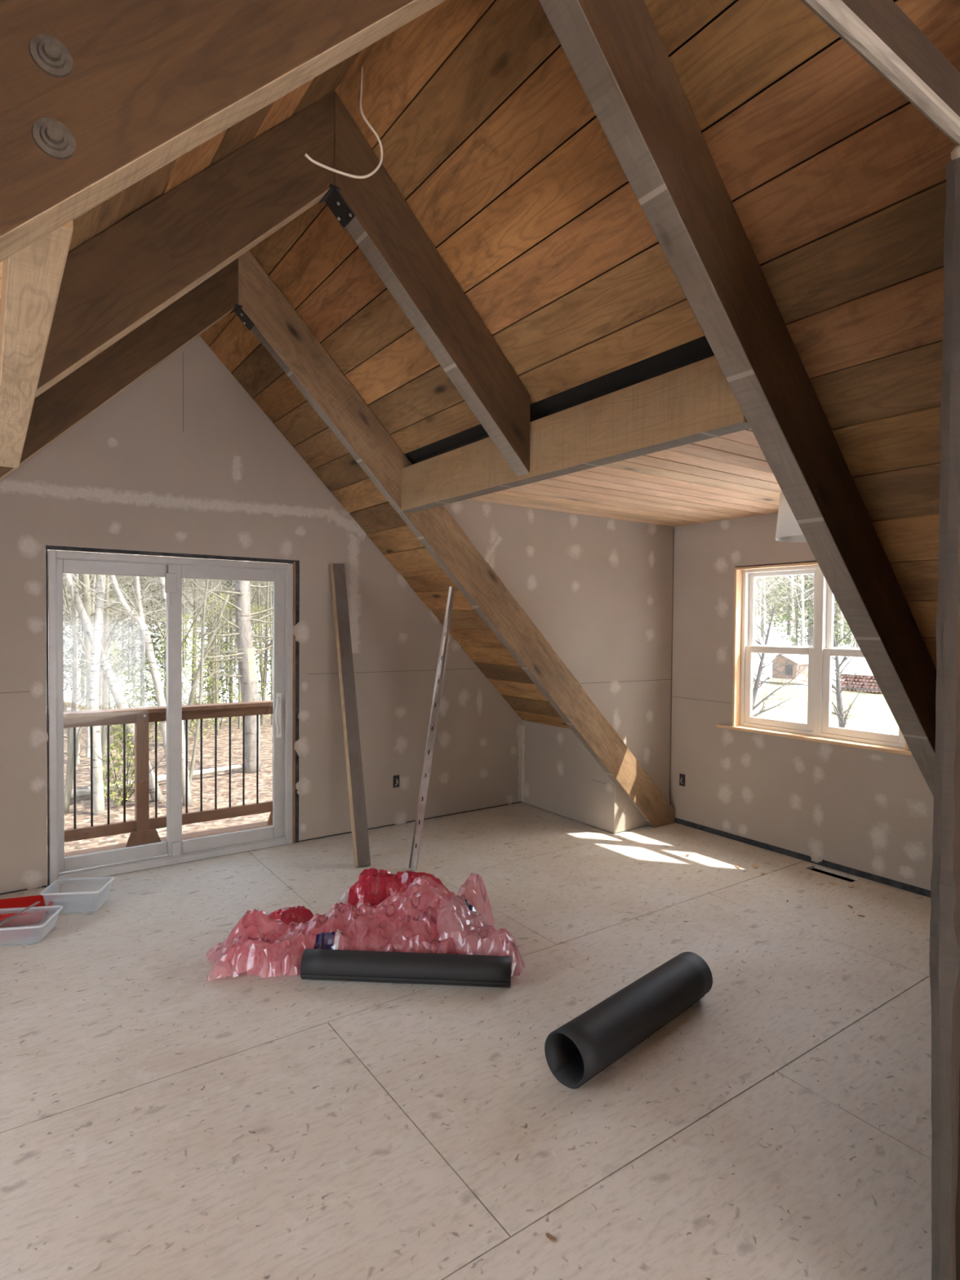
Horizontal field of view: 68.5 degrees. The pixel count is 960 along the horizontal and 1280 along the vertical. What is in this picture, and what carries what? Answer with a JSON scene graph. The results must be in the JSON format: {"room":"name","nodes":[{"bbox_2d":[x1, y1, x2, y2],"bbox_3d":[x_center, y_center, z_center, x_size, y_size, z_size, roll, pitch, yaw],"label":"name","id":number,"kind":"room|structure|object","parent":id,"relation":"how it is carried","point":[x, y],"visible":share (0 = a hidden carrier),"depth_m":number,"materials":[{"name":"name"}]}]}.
{"room":"unfinished attic room","nodes":[
{"label":"unfinished attic room","id":0,"kind":"room"},
{"bbox_2d":[0,261,3,310],"bbox_3d":[-2.478,-0.919,1.238,2.838,0.130,2.898,0,2,-35],"label":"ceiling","id":1,"kind":"structure","parent":0,"point":[2,262],"depth_m":1.66,"materials":[{"name":"brown wood"}]},
{"bbox_2d":[0,335,522,894],"bbox_3d":[-1.998,-0.292,4.727,7.400,3.660,0.144,0,2,-35],"label":"wall","id":2,"kind":"structure","parent":0,"point":[183,460],"depth_m":4.88,"materials":[{"name":"paint"}]},
{"bbox_2d":[45,545,299,886],"bbox_3d":[-1.994,0.467,4.734,1.573,2.082,0.173,0,2,-35],"label":"door","id":3,"kind":"structure","parent":2,"relation":"in","point":[285,577],"depth_m":4.69,"materials":[{"name":"white plastic"}]},
{"bbox_2d":[393,774,399,787],"bbox_3d":[-0.663,1.127,5.613,0.054,0.096,0.019,0,2,-35],"label":"outlet box","id":4,"kind":"object","parent":2,"relation":"attached to","point":[396,778],"visible":1,"depth_m":5.62,"materials":[{"name":"grey"}]},
{"bbox_2d":[0,802,932,1279],"bbox_3d":[0.458,1.613,1.259,7.800,0.050,8.950,0,2,-35],"label":"floor","id":5,"kind":"structure","parent":0,"point":[160,1119],"depth_m":2.46,"materials":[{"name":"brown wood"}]},
{"bbox_2d":[0,894,57,927],"bbox_3d":[-2.560,1.466,3.773,0.478,0.075,0.258,0,1,-20],"label":"tray","id":6,"kind":"object","parent":5,"relation":"on","point":[28,917],"visible":0.74,"depth_m":3.86,"materials":[{"name":"red plastic"}]},
{"bbox_2d":[0,905,62,946],"bbox_3d":[-2.359,1.459,3.584,0.358,0.100,0.268,0,1,-10],"label":"food container","id":7,"kind":"object","parent":5,"relation":"on","point":[6,934],"visible":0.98,"depth_m":3.56,"materials":[{"name":"white plastic"}]},
{"bbox_2d":[0,901,40,925],"bbox_3d":[-2.355,1.396,3.585,0.016,0.024,0.283,1,1,10],"label":"metal bar","id":8,"kind":"object","parent":7,"relation":"on","point":[37,902],"visible":1,"depth_m":3.60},
{"bbox_2d":[40,876,114,914],"bbox_3d":[-2.260,1.439,3.965,0.318,0.125,0.238,0,1,-7],"label":"storage container","id":9,"kind":"object","parent":5,"relation":"on","point":[102,895],"visible":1,"depth_m":3.94,"materials":[{"name":"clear plastic"}]},
{"bbox_2d":[329,563,370,866],"bbox_3d":[-0.918,0.468,4.947,0.108,2.057,0.741,0,1,-26],"label":"leaning board","id":10,"kind":"object","parent":5,"relation":"on","point":[343,636],"visible":1,"depth_m":4.91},
{"bbox_2d":[206,867,524,979],"bbox_3d":[-0.557,1.349,3.517,1.522,0.350,0.727,0,1,-1],"label":"plastic wrap","id":11,"kind":"object","parent":5,"relation":"on","point":[411,910],"visible":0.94,"depth_m":3.34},
{"bbox_2d":[300,948,511,987],"bbox_3d":[-0.329,1.474,3.171,0.936,0.126,0.129,1,1,3],"label":"pipe","id":12,"kind":"object","parent":5,"relation":"on","point":[402,967],"visible":1,"depth_m":3.12,"materials":[{"name":"black plastic"}]},
{"bbox_2d":[408,586,454,869],"bbox_3d":[-0.315,0.579,4.589,0.292,1.853,0.055,0,1,-4],"label":"steel angle","id":13,"kind":"object","parent":5,"relation":"on","point":[432,730],"visible":0.99,"depth_m":4.60,"materials":[{"name":"grey"}]},
{"bbox_2d":[544,951,712,1088],"bbox_3d":[0.613,1.461,2.768,0.882,0.189,0.186,-1,2,-44],"label":"pipe","id":14,"kind":"object","parent":5,"relation":"on","point":[576,1051],"visible":1,"depth_m":2.62,"materials":[{"name":"black plastic"}]},
{"bbox_2d":[811,868,854,882],"bbox_3d":[2.303,1.622,4.611,0.125,0.150,0.325,0,2,-35],"label":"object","id":15,"kind":"structure","parent":5,"relation":"in","point":[814,869],"depth_m":4.65,"materials":[{"name":"black"}]},
{"bbox_2d":[928,157,959,1279],"bbox_3d":[1.028,0.307,1.496,0.178,2.560,0.054,0,2,-35],"label":"post","id":16,"kind":"object","parent":5,"relation":"on","point":[944,922],"visible":0.98,"depth_m":1.46,"materials":[{"name":"black"}]},
{"bbox_2d":[951,144,959,159],"bbox_3d":[0.991,-0.995,1.437,0.045,0.060,0.042,0,1,-2],"label":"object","id":17,"kind":"object","parent":16,"relation":"on","point":[955,153],"visible":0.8,"depth_m":1.44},
{"bbox_2d":[0,0,959,758],"bbox_3d":[0.515,-0.073,1.159,8.412,4.234,9.400,0,2,-35],"label":"ceiling","id":18,"kind":"structure","parent":0,"point":[834,181],"depth_m":2.38,"materials":[{"name":"brown"}]},
{"bbox_2d":[0,257,238,479],"bbox_3d":[-2.722,-0.277,2.705,3.512,3.609,0.072,0,2,-35],"label":"rafter","id":19,"kind":"object","parent":18,"relation":"attached to","point":[79,394],"visible":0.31,"depth_m":3.36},
{"bbox_2d":[0,219,73,468],"bbox_3d":[-1.408,-0.859,2.139,0.091,0.254,2.336,0,2,-35],"label":"header beam","id":20,"kind":"structure","parent":19,"relation":"attached to","point":[32,278],"depth_m":1.62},
{"bbox_2d":[35,90,334,397],"bbox_3d":[-0.969,-1.407,2.421,0.958,1.306,0.095,0,2,-35],"label":"rafter","id":21,"kind":"object","parent":18,"relation":"attached to","point":[123,276],"visible":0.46,"depth_m":2.35,"materials":[{"name":"wood"}]},
{"bbox_2d":[0,0,446,262],"bbox_3d":[-1.322,-0.220,0.718,3.512,3.609,0.115,0,2,-35],"label":"rafter","id":22,"kind":"object","parent":18,"relation":"attached to","point":[97,97],"visible":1,"depth_m":1.18,"materials":[{"name":"wood"}]},
{"bbox_2d":[304,65,382,178],"bbox_3d":[-0.482,-1.776,2.360,0.276,0.515,0.178,0,2,-35],"label":"electrical cable","id":23,"kind":"object","parent":18,"relation":"hanging from","point":[306,155],"visible":1,"depth_m":2.34,"materials":[{"name":"beige plastic"}]},
{"bbox_2d":[319,91,530,476],"bbox_3d":[-0.194,-1.413,2.966,0.980,1.306,0.103,0,2,-35],"label":"rafter","id":24,"kind":"object","parent":18,"relation":"attached to","point":[384,228],"depth_m":2.90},
{"bbox_2d":[230,250,675,827],"bbox_3d":[0.141,-0.299,4.720,3.534,3.609,0.080,0,2,-35],"label":"rafter","id":25,"kind":"object","parent":18,"relation":"attached to","point":[278,327],"depth_m":4.39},
{"bbox_2d":[400,355,751,512],"bbox_3d":[0.234,-0.872,3.294,0.091,0.254,2.336,0,2,-35],"label":"header beam","id":26,"kind":"structure","parent":25,"relation":"attached to","point":[695,402],"depth_m":2.87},
{"bbox_2d":[415,351,714,462],"bbox_3d":[-0.574,-1.125,2.695,2.140,0.458,2.377,0,2,-35],"label":"trim","id":27,"kind":"structure","parent":18,"relation":"attached to","point":[712,353],"depth_m":2.99,"materials":[{"name":"black"}]},
{"bbox_2d":[538,0,936,796],"bbox_3d":[1.545,-0.242,2.745,3.512,3.609,0.099,0,2,-35],"label":"rafter","id":28,"kind":"object","parent":18,"relation":"attached to","point":[615,51],"visible":1,"depth_m":2.16,"materials":[{"name":"wood"}]},
{"bbox_2d":[443,499,673,802],"bbox_3d":[1.333,0.245,4.146,2.470,2.567,2.586,0,2,-35],"label":"wall","id":29,"kind":"structure","parent":0,"point":[598,590],"depth_m":5.31,"materials":[{"name":"paint"}]},
{"bbox_2d":[521,720,648,833],"bbox_3d":[1.001,1.103,6.102,0.732,0.741,1.154,0,2,-35],"label":"wall","id":30,"kind":"structure","parent":0,"point":[560,776],"depth_m":5.84,"materials":[{"name":"paint"}]},
{"bbox_2d":[404,355,782,526],"bbox_3d":[1.442,-0.949,3.998,2.838,0.130,2.898,0,2,-35],"label":"ceiling","id":31,"kind":"structure","parent":0,"point":[730,476],"depth_m":4.15,"materials":[{"name":"brown wood"}]},
{"bbox_2d":[775,492,807,542],"bbox_3d":[1.740,-0.704,3.686,0.356,0.342,0.356,0,2,-35],"label":"pendant lamp","id":32,"kind":"object","parent":31,"relation":"hanging from","point":[788,529],"visible":0.16,"depth_m":3.65,"materials":[{"name":"white"}]},
{"bbox_2d":[669,512,933,897],"bbox_3d":[2.322,0.306,4.826,0.141,2.471,2.416,0,2,-35],"label":"wall","id":33,"kind":"structure","parent":0,"point":[868,814],"depth_m":5.12,"materials":[{"name":"paint"}]},
{"bbox_2d":[716,560,912,755],"bbox_3d":[2.284,0.073,4.862,0.168,1.222,1.390,0,2,-35],"label":"window","id":34,"kind":"structure","parent":33,"relation":"in","point":[818,727],"depth_m":4.90,"materials":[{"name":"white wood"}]},
{"bbox_2d":[955,1074,959,1279],"bbox_3d":[2.260,0.071,2.331,3.000,3.013,0.030,0,2,-35],"label":"wall partition","id":35,"kind":"structure","parent":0,"point":[957,1197],"depth_m":1.50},
{"bbox_2d":[800,0,959,146],"bbox_3d":[0.746,-1.069,1.273,0.720,0.104,0.034,0,2,-35],"label":"rafter","id":36,"kind":"object","parent":35,"relation":"attached to","point":[879,31],"visible":1,"depth_m":1.26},
{"bbox_3d":[0.449,3.068,1.289,7.200,2.840,8.740,0,2,-35],"label":"wall","id":37,"kind":"structure","parent":0,"visible":0},
{"bbox_2d":[64,821,272,857],"bbox_3d":[-2.148,1.780,5.485,5.800,0.280,1.130,0,2,-35],"label":"platform","id":38,"kind":"object","parent":37,"relation":"attached to","point":[259,824],"visible":0.04,"depth_m":5.89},
{"bbox_2d":[63,700,272,847],"bbox_3d":[-2.421,1.088,5.866,5.800,1.082,0.140,0,2,-35],"label":"deck railing","id":39,"kind":"object","parent":38,"relation":"on","point":[143,830],"visible":0.35,"depth_m":5.63,"materials":[{"name":"wood"}]},
{"label":"outside","id":40,"kind":"structure","parent":0,"visible":0},
{"bbox_2d":[45,551,898,852],"bbox_3d":[-1.899,-7.445,4.509,420.000,23.423,420.000,0,2,-35],"label":"ground","id":41,"kind":"structure","parent":40,"point":[879,718],"depth_m":24.46,"materials":[{"name":"snow"}]},
{"bbox_2d":[45,573,122,677],"bbox_3d":[-22.876,-3.619,39.749,5.215,13.061,4.817,1,1,8],"label":"evergreen tree","id":42,"kind":"object","parent":41,"relation":"on","point":[64,618],"visible":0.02,"depth_m":39.73,"materials":[{"name":"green plant"}]},
{"bbox_2d":[62,575,111,697],"bbox_3d":[-20.619,-0.581,36.528,2.981,7.467,2.754,0,2,-34],"label":"evergreen tree","id":43,"kind":"object","parent":41,"relation":"on","point":[82,628],"visible":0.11,"depth_m":36.48,"materials":[{"name":"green plant"}]},
{"bbox_2d":[62,551,128,677],"bbox_3d":[-24.605,-3.516,44.536,4.463,12.100,4.832,1,1,6],"label":"evergreen tree","id":44,"kind":"object","parent":41,"relation":"on","point":[79,551],"visible":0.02,"depth_m":44.59,"materials":[{"name":"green plant"}]},
{"bbox_2d":[47,550,146,815],"bbox_3d":[-8.403,-0.168,14.752,1.252,8.257,3.310,2,2,41],"label":"birch tree","id":45,"kind":"object","parent":41,"relation":"on","point":[98,788],"visible":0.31,"depth_m":15.31,"materials":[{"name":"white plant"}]},
{"bbox_2d":[45,576,165,813],"bbox_3d":[-9.123,1.060,15.622,4.185,5.753,3.807,0,2,-35],"label":"tree","id":46,"kind":"object","parent":41,"relation":"on","point":[69,771],"visible":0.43,"depth_m":15.54,"materials":[{"name":"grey plant"}]},
{"bbox_2d":[47,549,164,764],"bbox_3d":[-11.430,-1.958,20.740,5.784,11.738,8.410,0,1,-26],"label":"bare tree","id":47,"kind":"object","parent":41,"relation":"on","point":[77,762],"visible":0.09,"depth_m":21.14,"materials":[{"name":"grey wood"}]},
{"bbox_2d":[55,550,164,801],"bbox_3d":[-9.033,-0.149,15.446,3.649,8.249,2.413,0,1,-11],"label":"birch tree","id":48,"kind":"object","parent":41,"relation":"on","point":[121,703],"visible":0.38,"depth_m":15.96,"materials":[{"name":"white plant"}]},
{"bbox_2d":[64,555,163,709],"bbox_3d":[-18.066,-4.719,31.024,8.320,16.695,9.031,1,1,26],"label":"bare tree","id":49,"kind":"object","parent":41,"relation":"on","point":[147,555],"visible":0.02,"depth_m":31.54,"materials":[{"name":"grey plant"}]},
{"bbox_2d":[64,640,165,728],"bbox_3d":[-14.220,1.734,27.573,3.525,3.684,4.986,2,2,44],"label":"bush","id":50,"kind":"object","parent":41,"relation":"on","point":[125,686],"visible":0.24,"depth_m":27.60,"materials":[{"name":"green plant"}]},
{"bbox_2d":[85,554,164,682],"bbox_3d":[-20.946,-3.359,42.614,4.533,12.291,4.908,2,2,42],"label":"evergreen tree","id":51,"kind":"object","parent":41,"relation":"on","point":[133,554],"visible":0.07,"depth_m":42.66,"materials":[{"name":"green plant"}]},
{"bbox_2d":[111,590,147,679],"bbox_3d":[-21.755,-0.285,43.783,2.480,5.772,2.371,1,1,2],"label":"evergreen tree","id":52,"kind":"object","parent":41,"relation":"on","point":[128,671],"visible":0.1,"depth_m":43.77,"materials":[{"name":"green plant"}]},
{"bbox_2d":[48,549,212,757],"bbox_3d":[-11.654,-2.413,22.594,9.000,12.560,6.189,0,1,-3],"label":"bare tree","id":53,"kind":"object","parent":41,"relation":"on","point":[88,740],"visible":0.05,"depth_m":22.20,"materials":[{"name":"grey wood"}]},
{"bbox_2d":[62,574,200,775],"bbox_3d":[-10.323,-3.499,19.195,7.460,14.972,5.517,-1,2,-39],"label":"bare tree","id":54,"kind":"object","parent":41,"relation":"on","point":[104,736],"visible":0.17,"depth_m":19.50,"materials":[{"name":"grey plant"}]},
{"bbox_2d":[80,575,191,699],"bbox_3d":[-18.017,-3.340,36.217,6.379,13.286,5.023,1,1,28],"label":"bare tree","id":55,"kind":"object","parent":41,"relation":"on","point":[134,643],"visible":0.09,"depth_m":36.35,"materials":[{"name":"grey plant"}]},
{"bbox_2d":[111,576,165,706],"bbox_3d":[-16.372,-1.008,34.233,3.811,8.868,3.642,1,2,31],"label":"evergreen tree","id":56,"kind":"object","parent":41,"relation":"on","point":[141,646],"visible":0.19,"depth_m":34.23,"materials":[{"name":"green plant"}]},
{"bbox_2d":[72,706,207,806],"bbox_3d":[-7.847,2.661,16.347,2.795,2.311,2.260,0,2,-35],"label":"bush","id":57,"kind":"object","parent":41,"relation":"on","point":[128,748],"visible":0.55,"depth_m":16.18,"materials":[{"name":"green plant"}]},
{"bbox_2d":[48,549,235,781],"bbox_3d":[-10.206,-6.078,17.733,7.465,20.260,10.095,0,1,-25],"label":"bare tree","id":58,"kind":"object","parent":41,"relation":"on","point":[85,580],"visible":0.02,"depth_m":17.74,"materials":[{"name":"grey plant"}]},
{"bbox_2d":[64,559,218,737],"bbox_3d":[-12.780,-4.499,22.821,9.088,16.734,8.705,1,1,2],"label":"bare tree","id":59,"kind":"object","parent":41,"relation":"on","point":[131,620],"visible":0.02,"depth_m":23.50,"materials":[{"name":"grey plant"}]},
{"bbox_2d":[63,764,242,799],"bbox_3d":[-8.529,3.627,17.994,0.350,0.250,6.778,1,2,35],"label":"fallen log","id":60,"kind":"object","parent":41,"relation":"on","point":[80,793],"visible":0.29,"depth_m":18.31,"materials":[{"name":"brown wood"}]},
{"bbox_2d":[96,575,222,705],"bbox_3d":[-13.079,-3.280,29.471,6.741,14.041,5.308,-1,2,-44],"label":"bare tree","id":61,"kind":"object","parent":41,"relation":"on","point":[165,696],"visible":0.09,"depth_m":29.32,"materials":[{"name":"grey plant"}]},
{"bbox_2d":[81,552,239,764],"bbox_3d":[-7.046,-0.297,15.075,3.891,8.539,2.102,-1,2,-41],"label":"birch tree","id":62,"kind":"object","parent":41,"relation":"on","point":[139,618],"visible":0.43,"depth_m":15.55,"materials":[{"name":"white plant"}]},
{"bbox_2d":[122,556,208,673],"bbox_3d":[-12.420,-2.095,29.158,5.748,11.536,4.251,-1,2,-42],"label":"bare tree","id":63,"kind":"object","parent":41,"relation":"on","point":[176,557],"visible":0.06,"depth_m":28.87,"materials":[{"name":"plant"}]},
{"bbox_2d":[80,551,257,647],"bbox_3d":[-10.557,-5.609,23.650,9.473,19.012,7.006,1,1,4],"label":"bare tree","id":64,"kind":"object","parent":41,"relation":"on","point":[126,586],"visible":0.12,"depth_m":23.46,"materials":[{"name":"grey plant"}]},
{"bbox_2d":[111,555,228,669],"bbox_3d":[-15.278,-3.271,34.472,6.570,13.335,9.555,1,1,5],"label":"bare tree","id":65,"kind":"object","parent":41,"relation":"on","point":[165,653],"visible":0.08,"depth_m":35.19,"materials":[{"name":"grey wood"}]},
{"bbox_2d":[120,579,228,703],"bbox_3d":[-12.041,-6.163,31.648,10.718,19.734,10.266,-1,2,-38],"label":"bare tree","id":66,"kind":"object","parent":41,"relation":"on","point":[211,580],"visible":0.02,"depth_m":31.09,"materials":[{"name":"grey plant"}]},
{"bbox_2d":[105,555,249,805],"bbox_3d":[-7.189,0.055,16.419,2.987,7.764,2.369,-1,2,-39],"label":"birch tree","id":67,"kind":"object","parent":41,"relation":"on","point":[162,583],"visible":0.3,"depth_m":16.17,"materials":[{"name":"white plant"}]},
{"bbox_2d":[114,613,259,741],"bbox_3d":[-9.978,1.359,24.434,4.415,4.594,3.928,0,1,-12],"label":"bush","id":68,"kind":"object","parent":41,"relation":"on","point":[186,622],"visible":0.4,"depth_m":24.39,"materials":[{"name":"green plant"}]},
{"bbox_2d":[125,577,262,699],"bbox_3d":[-11.507,-5.395,33.562,12.985,18.123,8.930,0,1,-22],"label":"bare tree","id":69,"kind":"object","parent":41,"relation":"on","point":[144,577],"visible":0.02,"depth_m":32.68,"materials":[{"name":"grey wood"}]},
{"bbox_2d":[133,578,266,790],"bbox_3d":[-6.835,0.583,17.047,3.292,6.683,3.551,0,1,-19],"label":"sapling","id":70,"kind":"object","parent":41,"relation":"on","point":[203,655],"visible":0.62,"depth_m":17.22,"materials":[{"name":"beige plant"}]},
{"bbox_2d":[144,560,273,773],"bbox_3d":[-6.657,-1.003,20.080,5.493,9.803,2.200,-1,2,-45],"label":"pine tree","id":71,"kind":"object","parent":41,"relation":"on","point":[247,671],"visible":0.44,"depth_m":20.04,"materials":[{"name":"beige plant"}]},
{"bbox_2d":[185,601,238,688],"bbox_3d":[-16.042,-0.388,41.808,2.866,6.670,2.740,1,1,17],"label":"evergreen tree","id":72,"kind":"object","parent":41,"relation":"on","point":[214,602],"visible":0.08,"depth_m":41.72,"materials":[{"name":"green plant"}]},
{"bbox_2d":[158,582,266,728],"bbox_3d":[-10.798,-0.067,28.239,4.323,7.282,5.190,0,1,-14],"label":"evergreen tree","id":73,"kind":"object","parent":41,"relation":"on","point":[223,699],"visible":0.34,"depth_m":28.16,"materials":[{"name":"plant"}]},
{"bbox_2d":[159,557,275,722],"bbox_3d":[-11.841,-6.178,29.168,10.805,19.893,10.349,0,2,-35],"label":"bare tree","id":74,"kind":"object","parent":41,"relation":"on","point":[195,592],"visible":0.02,"depth_m":29.91,"materials":[{"name":"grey plant"}]},
{"bbox_2d":[183,557,261,735],"bbox_3d":[-9.755,-0.807,26.473,3.441,9.102,4.370,0,1,-20],"label":"bare tree","id":75,"kind":"object","parent":41,"relation":"on","point":[215,610],"visible":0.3,"depth_m":26.45,"materials":[{"name":"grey plant"}]},
{"bbox_2d":[182,560,262,703],"bbox_3d":[-14.165,-6.634,34.926,10.544,20.268,11.008,0,1,-22],"label":"bare tree","id":76,"kind":"object","parent":41,"relation":"on","point":[233,560],"visible":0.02,"depth_m":35.11,"materials":[{"name":"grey plant"}]},
{"bbox_2d":[187,560,261,704],"bbox_3d":[-12.246,-0.623,34.356,3.565,8.296,3.408,0,1,-12],"label":"evergreen tree","id":77,"kind":"object","parent":41,"relation":"on","point":[227,581],"visible":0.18,"depth_m":34.31,"materials":[{"name":"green plant"}]},
{"bbox_2d":[183,580,271,728],"bbox_3d":[-9.796,-1.246,28.241,4.781,9.958,3.765,1,2,33],"label":"bare tree","id":78,"kind":"object","parent":41,"relation":"on","point":[239,685],"visible":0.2,"depth_m":28.33,"materials":[{"name":"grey plant"}]},
{"bbox_2d":[190,583,272,718],"bbox_3d":[-9.222,0.536,29.427,4.439,6.082,6.430,0,1,-11],"label":"tree","id":79,"kind":"object","parent":41,"relation":"on","point":[264,661],"visible":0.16,"depth_m":29.57,"materials":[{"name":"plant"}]},
{"bbox_2d":[199,581,272,645],"bbox_3d":[-10.376,-4.718,32.155,6.194,16.810,8.376,0,1,-8],"label":"bare tree","id":80,"kind":"object","parent":41,"relation":"on","point":[257,617],"visible":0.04,"depth_m":32.31,"materials":[{"name":"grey plant"}]},
{"bbox_2d":[187,561,287,724],"bbox_3d":[-8.393,-2.349,29.665,6.583,12.120,6.305,1,1,24],"label":"bare tree","id":81,"kind":"object","parent":41,"relation":"on","point":[270,591],"visible":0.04,"depth_m":29.36,"materials":[{"name":"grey plant"}]},
{"bbox_2d":[206,581,273,725],"bbox_3d":[-9.139,-3.149,29.469,5.243,13.869,6.659,1,1,5],"label":"bare tree","id":82,"kind":"object","parent":41,"relation":"on","point":[264,677],"visible":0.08,"depth_m":29.43,"materials":[{"name":"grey plant"}]},
{"bbox_2d":[204,558,278,697],"bbox_3d":[-10.360,-4.083,33.148,7.496,15.613,5.902,0,1,-23],"label":"bare tree","id":83,"kind":"object","parent":41,"relation":"on","point":[257,582],"visible":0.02,"depth_m":33.44,"materials":[{"name":"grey plant"}]},
{"bbox_2d":[251,561,276,663],"bbox_3d":[-15.129,-3.941,51.514,4.645,12.595,5.029,1,1,26],"label":"evergreen tree","id":84,"kind":"object","parent":41,"relation":"on","point":[263,562],"visible":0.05,"depth_m":51.43,"materials":[{"name":"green plant"}]},
{"bbox_2d":[755,577,790,653],"bbox_3d":[26.103,-5.055,66.269,6.335,13.195,4.988,1,1,23],"label":"bare tree","id":85,"kind":"object","parent":41,"relation":"on","point":[757,622],"visible":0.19,"depth_m":66.44,"materials":[{"name":"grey plant"}]},
{"bbox_2d":[755,577,790,641],"bbox_3d":[29.947,-6.269,76.514,7.672,14.183,7.068,1,1,20],"label":"bare tree","id":86,"kind":"object","parent":41,"relation":"on","point":[768,577],"visible":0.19,"depth_m":75.40,"materials":[{"name":"grey plant"}]},
{"bbox_2d":[754,575,791,638],"bbox_3d":[33.782,-9.510,83.737,6.986,18.940,7.562,1,1,9],"label":"evergreen tree","id":87,"kind":"object","parent":41,"relation":"on","point":[762,610],"visible":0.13,"depth_m":83.70,"materials":[{"name":"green plant"}]},
{"bbox_2d":[755,577,791,641],"bbox_3d":[32.153,-6.081,78.888,6.595,13.384,9.590,1,1,6],"label":"bare tree","id":88,"kind":"object","parent":41,"relation":"on","point":[762,577],"visible":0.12,"depth_m":79.57,"materials":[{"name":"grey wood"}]},
{"bbox_2d":[755,574,795,641],"bbox_3d":[29.117,-10.327,75.480,11.131,22.590,16.186,0,2,-35],"label":"bare tree","id":89,"kind":"object","parent":41,"relation":"on","point":[793,575],"visible":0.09,"depth_m":75.12,"materials":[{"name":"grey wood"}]},
{"bbox_2d":[757,577,795,613],"bbox_3d":[37.993,-10.070,90.918,5.955,14.499,6.231,2,2,43],"label":"evergreen tree","id":90,"kind":"object","parent":41,"relation":"on","point":[759,577],"visible":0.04,"depth_m":90.81,"materials":[{"name":"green plant"}]},
{"bbox_2d":[758,574,808,635],"bbox_3d":[36.653,-9.496,83.239,6.765,18.343,7.324,-1,2,-38],"label":"evergreen tree","id":91,"kind":"object","parent":41,"relation":"on","point":[782,593],"visible":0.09,"depth_m":83.30,"materials":[{"name":"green plant"}]},
{"bbox_2d":[760,641,808,685],"bbox_3d":[19.686,1.438,44.747,2.708,2.573,3.100,0,2,-35],"label":"cabin","id":92,"kind":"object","parent":41,"relation":"on","point":[781,660],"visible":0.41,"depth_m":44.08,"materials":[{"name":"wood"}]},
{"bbox_2d":[758,575,813,645],"bbox_3d":[31.249,-10.836,70.829,8.906,24.170,12.043,1,2,30],"label":"bare tree","id":93,"kind":"object","parent":41,"relation":"on","point":[792,576],"visible":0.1,"depth_m":70.53,"materials":[{"name":"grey plant"}]},
{"bbox_2d":[762,574,813,645],"bbox_3d":[27.869,-8.170,61.795,14.204,19.824,9.768,0,1,-2],"label":"bare tree","id":94,"kind":"object","parent":41,"relation":"on","point":[802,575],"visible":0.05,"depth_m":62.64,"materials":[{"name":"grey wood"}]},
{"bbox_2d":[771,574,813,645],"bbox_3d":[32.282,-5.479,71.731,4.855,13.163,5.256,1,1,9],"label":"evergreen tree","id":95,"kind":"object","parent":41,"relation":"on","point":[797,613],"visible":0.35,"depth_m":71.69,"materials":[{"name":"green plant"}]},
{"bbox_2d":[751,577,834,719],"bbox_3d":[7.649,0.587,19.242,3.853,6.750,3.260,1,2,32],"label":"tree","id":96,"kind":"object","parent":41,"relation":"on","point":[762,664],"visible":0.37,"depth_m":19.06,"materials":[{"name":"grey plant"}]},
{"bbox_2d":[778,573,813,645],"bbox_3d":[32.099,-8.012,70.140,9.974,18.363,9.552,1,1,19],"label":"bare tree","id":97,"kind":"object","parent":41,"relation":"on","point":[809,574],"visible":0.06,"depth_m":70.76,"materials":[{"name":"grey plant"}]},
{"bbox_2d":[781,573,844,646],"bbox_3d":[33.683,-6.417,71.326,6.288,15.309,6.579,1,2,34],"label":"evergreen tree","id":98,"kind":"object","parent":41,"relation":"on","point":[811,620],"visible":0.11,"depth_m":71.14,"materials":[{"name":"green plant"}]},
{"bbox_2d":[764,575,879,728],"bbox_3d":[10.514,0.678,20.684,3.676,6.476,2.982,1,1,1],"label":"tree","id":99,"kind":"object","parent":41,"relation":"on","point":[840,713],"visible":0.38,"depth_m":20.57,"materials":[{"name":"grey plant"}]},
{"bbox_2d":[808,580,843,647],"bbox_3d":[34.139,-10.931,66.862,12.347,24.781,9.131,2,2,42],"label":"bare tree","id":100,"kind":"object","parent":41,"relation":"on","point":[842,614],"visible":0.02,"depth_m":67.24,"materials":[{"name":"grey plant"}]},
{"bbox_2d":[833,599,852,647],"bbox_3d":[36.182,-6.049,70.116,6.023,14.665,6.302,2,2,39],"label":"evergreen tree","id":101,"kind":"object","parent":41,"relation":"on","point":[847,625],"visible":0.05,"depth_m":69.52,"materials":[{"name":"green plant"}]},
{"bbox_2d":[833,601,858,647],"bbox_3d":[36.139,-7.685,67.302,7.290,18.258,6.734,0,1,-15],"label":"evergreen tree","id":102,"kind":"object","parent":41,"relation":"on","point":[835,617],"visible":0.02,"depth_m":67.33,"materials":[{"name":"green plant"}]},
{"bbox_2d":[840,670,881,693],"bbox_3d":[22.287,2.412,40.796,1.400,1.102,2.825,0,2,-35],"label":"log pile","id":103,"kind":"object","parent":41,"relation":"on","point":[846,680],"visible":0.59,"depth_m":40.60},
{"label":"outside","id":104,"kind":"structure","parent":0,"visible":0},
{"bbox_2d":[752,680,880,691],"bbox_3d":[12.880,1.955,35.735,0.066,0.166,25.601,0,2,-35],"label":"overhead cable","id":105,"kind":"object","parent":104,"point":[753,680],"visible":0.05,"depth_m":31.08,"materials":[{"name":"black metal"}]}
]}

